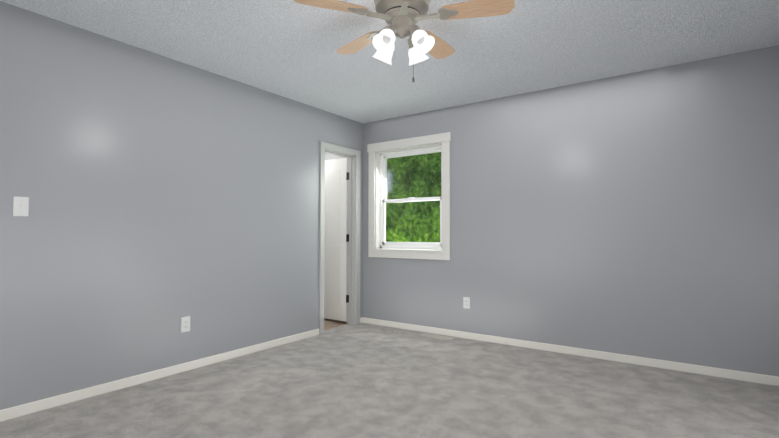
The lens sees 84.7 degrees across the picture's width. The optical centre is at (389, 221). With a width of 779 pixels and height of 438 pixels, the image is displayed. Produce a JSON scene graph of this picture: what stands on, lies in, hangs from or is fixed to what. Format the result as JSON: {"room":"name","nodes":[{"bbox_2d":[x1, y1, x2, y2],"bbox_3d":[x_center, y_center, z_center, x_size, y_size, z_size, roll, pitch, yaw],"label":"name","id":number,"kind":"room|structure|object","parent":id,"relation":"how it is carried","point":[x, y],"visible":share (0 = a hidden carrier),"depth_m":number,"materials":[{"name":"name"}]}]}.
{"room":"empty bedroom","nodes":[
{"label":"empty bedroom","id":0,"kind":"room"},
{"bbox_2d":[0,1,362,409],"bbox_3d":[-1.656,-0.044,3.437,0.115,2.440,4.475,-1,-2,35],"label":"wall","id":1,"kind":"structure","parent":0,"point":[164,194],"depth_m":3.10,"materials":[{"name":"grey paint"}]},
{"bbox_2d":[13,196,28,215],"bbox_3d":[-2.198,-0.093,2.549,0.016,0.116,0.072,-1,-2,35],"label":"light switch","id":2,"kind":"object","parent":1,"relation":"attached to","point":[20,206],"visible":1,"depth_m":2.55,"materials":[{"name":"white plastic"}]},
{"bbox_2d":[0,329,318,421],"bbox_3d":[-1.536,1.144,3.464,0.014,0.066,2.727,-1,-2,35],"label":"baseboard","id":3,"kind":"structure","parent":1,"relation":"attached to","point":[39,405],"depth_m":3.06,"materials":[{"name":"white"}]},
{"bbox_2d":[181,316,189,332],"bbox_3d":[-1.609,0.808,3.373,0.009,0.116,0.072,-1,-2,35],"label":"electrical outlet","id":4,"kind":"object","parent":1,"relation":"attached to","point":[185,324],"visible":1,"depth_m":3.37,"materials":[{"name":"white plastic"}]},
{"bbox_2d":[324,158,348,321],"bbox_3d":[-0.758,0.211,5.318,0.648,1.988,0.107,-1,-2,35],"label":"door","id":5,"kind":"structure","parent":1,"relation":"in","point":[336,240],"depth_m":5.27,"materials":[{"name":"white wood"}]},
{"bbox_2d":[319,141,360,333],"bbox_3d":[-0.609,0.173,4.929,0.151,2.086,0.686,-1,-2,35],"label":"door frame","id":6,"kind":"structure","parent":1,"relation":"attached to","point":[353,156],"depth_m":5.10,"materials":[{"name":"grey wood"}]},
{"bbox_2d":[324,318,346,329],"bbox_3d":[-1.595,1.291,5.382,2.115,0.116,1.160,-1,-2,35],"label":"floor","id":7,"kind":"structure","parent":0,"point":[330,323],"depth_m":5.17,"materials":[{"name":"brown wood"}]},
{"bbox_2d":[0,323,778,437],"bbox_3d":[0.049,1.205,2.281,4.135,0.120,4.360,-1,-2,35],"label":"floor","id":8,"kind":"structure","parent":0,"point":[363,380],"depth_m":2.79,"materials":[{"name":"grey carpet"}]},
{"bbox_2d":[419,333,453,339],"bbox_3d":[0.492,1.201,4.481,0.360,0.007,0.115,-1,-2,35],"label":"floor vent","id":9,"kind":"object","parent":8,"relation":"in","point":[436,336],"visible":1,"depth_m":4.47,"materials":[{"name":"silver metal"}]},
{"bbox_2d":[0,0,778,123],"bbox_3d":[0.083,-1.355,2.326,4.280,0.120,4.590,-1,-2,35],"label":"ceiling","id":10,"kind":"structure","parent":0,"point":[287,48],"depth_m":3.02,"materials":[{"name":"white paint"}]},
{"bbox_2d":[294,0,514,81],"bbox_3d":[0.088,-1.028,2.378,1.141,0.531,1.100,-1,-2,35],"label":"ceiling fan","id":11,"kind":"object","parent":10,"relation":"hanging from","point":[401,18],"visible":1,"depth_m":2.27,"materials":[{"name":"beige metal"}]},
{"bbox_2d":[325,45,778,376],"bbox_3d":[0.481,-0.008,4.764,6.465,2.440,0.150,-1,-2,35],"label":"wall","id":12,"kind":"structure","parent":0,"point":[635,214],"depth_m":3.65,"materials":[{"name":"grey paint"}]},
{"bbox_2d":[367,132,450,259],"bbox_3d":[0.235,-0.268,4.921,1.118,1.368,0.177,-1,-2,35],"label":"window","id":13,"kind":"structure","parent":12,"relation":"in","point":[384,157],"depth_m":4.95,"materials":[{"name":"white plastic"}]},
{"bbox_2d":[463,297,469,308],"bbox_3d":[0.798,0.837,4.422,0.072,0.116,0.009,-1,-2,35],"label":"electrical outlet","id":14,"kind":"object","parent":12,"relation":"attached to","point":[466,302],"visible":1,"depth_m":4.42,"materials":[{"name":"white plastic"}]},
{"bbox_2d":[360,317,778,385],"bbox_3d":[1.309,1.160,4.037,4.020,0.066,0.040,-1,-2,35],"label":"baseboard","id":15,"kind":"structure","parent":12,"relation":"attached to","point":[684,367],"depth_m":3.70,"materials":[{"name":"white wood"}]},
{"label":"outside","id":16,"kind":"structure","parent":0,"visible":0},
{"bbox_2d":[386,152,441,241],"bbox_3d":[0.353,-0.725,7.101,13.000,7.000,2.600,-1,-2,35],"label":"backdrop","id":17,"kind":"structure","parent":16,"point":[411,161],"depth_m":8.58,"materials":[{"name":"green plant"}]}
]}

